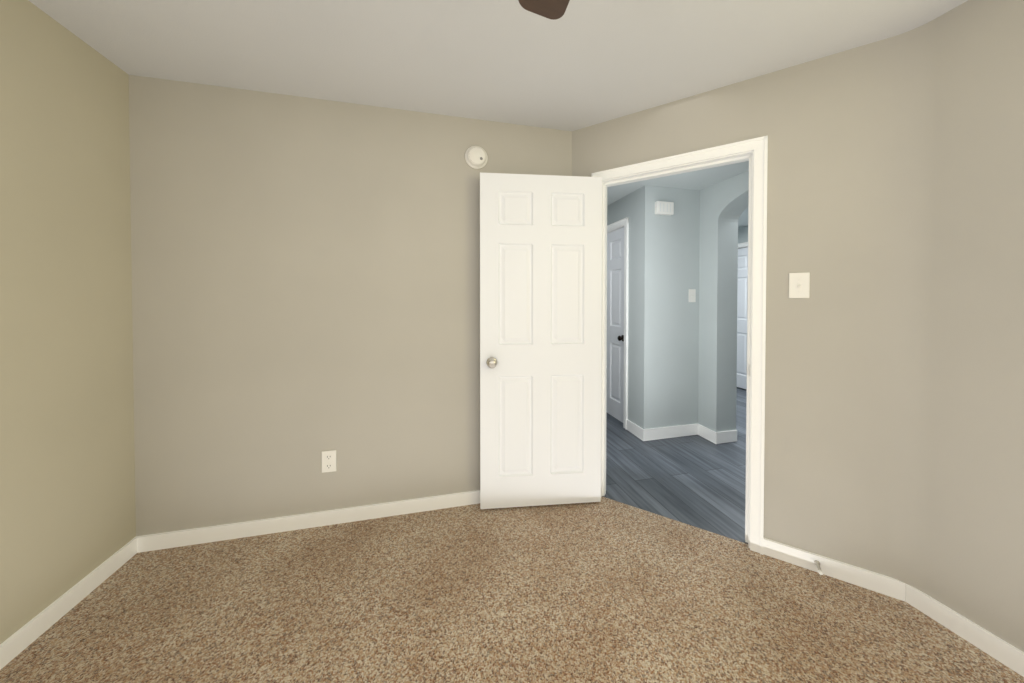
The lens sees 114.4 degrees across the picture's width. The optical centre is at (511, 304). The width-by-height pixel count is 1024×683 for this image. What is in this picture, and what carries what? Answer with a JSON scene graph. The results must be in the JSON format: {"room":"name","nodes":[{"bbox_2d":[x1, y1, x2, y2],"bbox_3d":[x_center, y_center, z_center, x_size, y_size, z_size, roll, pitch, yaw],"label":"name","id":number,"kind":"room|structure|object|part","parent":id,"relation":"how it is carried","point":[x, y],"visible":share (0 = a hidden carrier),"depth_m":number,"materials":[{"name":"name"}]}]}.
{"room":"empty bedroom","nodes":[
{"label":"empty bedroom","id":0,"kind":"room"},
{"bbox_2d":[0,0,135,643],"bbox_3d":[-1.552,0.109,-0.100,0.120,2.465,3.840,0,1,-13],"label":"wall","id":1,"kind":"structure","parent":0,"point":[67,489],"depth_m":1.34,"materials":[{"name":"beige paint"}]},
{"bbox_2d":[0,536,139,669],"bbox_3d":[-1.488,1.245,-0.068,0.014,0.082,3.600,0,1,-13],"label":"baseboard","id":2,"kind":"structure","parent":1,"relation":"attached to","point":[20,640],"depth_m":1.33,"materials":[{"name":"white wood"}]},
{"bbox_2d":[129,75,571,535],"bbox_3d":[-0.746,0.080,2.007,2.432,2.465,0.120,0,1,-13],"label":"wall","id":3,"kind":"structure","parent":0,"point":[305,282],"depth_m":1.84,"materials":[{"name":"beige paint"}]},
{"bbox_2d":[136,490,479,552],"bbox_3d":[-0.691,1.217,1.959,2.449,0.082,0.030,0,1,-13],"label":"baseboard","id":4,"kind":"structure","parent":3,"relation":"attached to","point":[166,540],"depth_m":1.84,"materials":[{"name":"white wood"}]},
{"bbox_2d":[322,450,335,472],"bbox_3d":[-1.043,0.894,1.881,0.076,0.122,0.008,0,1,-13],"label":"electrical outlet","id":5,"kind":"object","parent":3,"relation":"attached to","point":[328,461],"visible":1,"depth_m":1.88,"materials":[{"name":"white plastic"}]},
{"bbox_2d":[465,146,487,168],"bbox_3d":[-0.218,-0.916,2.039,0.142,0.142,0.037,0,1,-13],"label":"smoke detector","id":6,"kind":"object","parent":3,"relation":"attached to","point":[476,157],"visible":1,"depth_m":2.03,"materials":[{"name":"white plastic"}]},
{"bbox_2d":[29,0,967,130],"bbox_3d":[0.176,-1.199,0.297,3.674,0.140,3.840,0,1,-13],"label":"ceiling","id":7,"kind":"structure","parent":0,"point":[579,64],"depth_m":1.46,"materials":[{"name":"paint"}]},
{"bbox_2d":[518,0,569,19],"bbox_3d":[0.200,-0.891,0.352,1.255,0.478,1.210,0,1,-13],"label":"fan","id":8,"kind":"object","parent":7,"relation":"hanging from","point":[552,9],"visible":1,"depth_m":0.92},
{"bbox_2d":[0,497,1023,682],"bbox_3d":[0.175,1.300,0.332,3.433,0.050,3.600,0,1,-13],"label":"floor","id":9,"kind":"structure","parent":0,"point":[606,590],"depth_m":1.34,"materials":[{"name":"brown carpet"}]},
{"bbox_2d":[607,185,656,428],"bbox_3d":[1.066,0.096,3.860,0.120,2.380,1.722,0,1,-13],"label":"wall","id":10,"kind":"structure","parent":0,"point":[637,207],"depth_m":3.05,"materials":[{"name":"paint"}]},
{"bbox_2d":[606,227,623,422],"bbox_3d":[1.089,0.210,3.700,0.143,2.012,0.760,0,1,-13],"label":"hall door","id":11,"kind":"structure","parent":10,"relation":"in","point":[615,329],"depth_m":3.54,"materials":[{"name":"white wood"}]},
{"bbox_2d":[607,217,628,429],"bbox_3d":[1.094,0.185,3.702,0.142,2.102,0.889,0,1,-13],"label":"door frame","id":12,"kind":"structure","parent":10,"relation":"attached to","point":[624,222],"depth_m":3.27,"materials":[{"name":"white wood"}]},
{"bbox_2d":[572,77,757,176],"bbox_3d":[0.831,0.079,2.013,1.049,2.465,0.120,1,1,33],"label":"wall","id":13,"kind":"structure","parent":0,"point":[725,115],"depth_m":1.88,"materials":[{"name":"beige paint"}]},
{"bbox_2d":[480,172,601,508],"bbox_3d":[0.180,0.225,2.039,0.753,2.028,0.143,0,1,-6],"label":"door","id":14,"kind":"structure","parent":13,"relation":"in","point":[540,327],"depth_m":2.02,"materials":[{"name":"white wood"}]},
{"bbox_3d":[-0.142,0.349,2.008,0.104,0.066,0.143,0,1,-6],"label":"knob","id":15,"kind":"part","parent":14,"relation":"part of","materials":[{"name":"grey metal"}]},
{"bbox_2d":[591,135,767,554],"bbox_3d":[0.923,0.210,1.944,0.895,2.096,0.142,1,1,33],"label":"door frame","id":16,"kind":"structure","parent":13,"relation":"attached to","point":[758,146],"depth_m":1.69,"materials":[{"name":"white wood"}]},
{"bbox_2d":[602,387,747,543],"bbox_3d":[0.893,1.323,1.533,6.390,0.112,6.440,0,1,-13],"label":"floor","id":17,"kind":"structure","parent":0,"point":[697,481],"depth_m":2.41,"materials":[{"name":"grey laminate"}]},
{"bbox_2d":[655,186,699,427],"bbox_3d":[1.540,0.106,3.150,0.470,2.380,0.120,0,1,-13],"label":"wall","id":18,"kind":"structure","parent":0,"point":[677,311],"depth_m":3.09,"materials":[{"name":"paint"}]},
{"bbox_2d":[655,201,673,215],"bbox_3d":[1.391,-0.880,3.015,0.175,0.115,0.046,0,1,-13],"label":"door chime","id":19,"kind":"object","parent":18,"relation":"attached to","point":[663,208],"visible":1,"depth_m":3.00,"materials":[{"name":"white plastic"}]},
{"bbox_2d":[659,203,671,212],"bbox_3d":[1.392,-0.879,2.992,0.116,0.075,0.001,0,1,-13],"label":"grille","id":20,"kind":"object","parent":19,"relation":"attached to","point":[663,207],"depth_m":2.99,"materials":[{"name":"white"}]},
{"bbox_2d":[640,423,701,440],"bbox_3d":[1.490,1.191,3.085,0.612,0.103,0.022,0,1,-13],"label":"baseboard","id":21,"kind":"structure","parent":18,"relation":"attached to","point":[642,434],"depth_m":3.07,"materials":[{"name":"white wood"}]},
{"bbox_2d":[689,289,695,301],"bbox_3d":[1.707,-0.084,3.116,0.076,0.122,0.020,0,1,-13],"label":"light switch","id":22,"kind":"object","parent":18,"relation":"attached to","point":[692,295],"visible":1,"depth_m":3.12,"materials":[{"name":"white plastic"}]},
{"bbox_2d":[607,161,748,227],"bbox_3d":[0.893,-1.173,1.498,6.390,0.225,6.440,0,1,-13],"label":"ceiling","id":23,"kind":"structure","parent":0,"point":[700,179],"depth_m":2.90,"materials":[{"name":"paint"}]},
{"bbox_2d":[698,170,748,431],"bbox_3d":[2.398,0.135,1.054,0.220,2.380,4.598,0,1,-13],"label":"wall","id":24,"kind":"structure","parent":0,"point":[723,205],"depth_m":2.98,"materials":[{"name":"paint"}]},
{"bbox_2d":[738,226,747,243],"bbox_3d":[3.942,0.119,2.248,0.120,2.380,6.200,0,1,-13],"label":"wall","id":25,"kind":"structure","parent":0,"point":[742,234],"depth_m":4.69,"materials":[{"name":"paint"}]},
{"bbox_2d":[737,247,747,388],"bbox_3d":[3.325,0.198,4.605,0.089,2.012,0.765,0,1,-13],"label":"door","id":26,"kind":"structure","parent":25,"relation":"in","point":[742,317],"depth_m":4.74,"materials":[{"name":"white wood"}]},
{"bbox_2d":[738,242,747,247],"bbox_3d":[3.306,0.173,4.601,0.024,2.102,0.894,0,1,-13],"label":"door frame","id":27,"kind":"structure","parent":25,"relation":"attached to","point":[744,244],"depth_m":4.67,"materials":[{"name":"white wood"}]},
{"bbox_2d":[758,0,1023,651],"bbox_3d":[1.815,0.103,0.318,0.485,2.465,3.080,0,1,-13],"label":"wall","id":28,"kind":"structure","parent":0,"point":[894,402],"depth_m":1.39,"materials":[{"name":"beige paint"}]},
{"bbox_2d":[789,272,809,297],"bbox_3d":[1.377,-0.092,1.583,0.055,0.122,0.057,0,1,-13],"label":"bedroom light switch","id":29,"kind":"object","parent":28,"relation":"attached to","point":[799,285],"visible":1,"depth_m":1.58,"materials":[{"name":"white plastic"}]},
{"bbox_2d":[814,560,822,574],"bbox_3d":[1.414,1.214,1.520,0.022,0.022,0.076,1,1,33],"label":"door stop","id":30,"kind":"object","parent":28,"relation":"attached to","point":[817,564],"depth_m":1.52,"materials":[{"name":"white metal"}]},
{"bbox_2d":[763,538,1023,676],"bbox_3d":[1.760,1.239,0.340,0.346,0.082,2.818,0,1,-13],"label":"baseboard","id":31,"kind":"structure","parent":28,"relation":"attached to","point":[989,643],"depth_m":1.39,"materials":[{"name":"white wood"}]}
]}

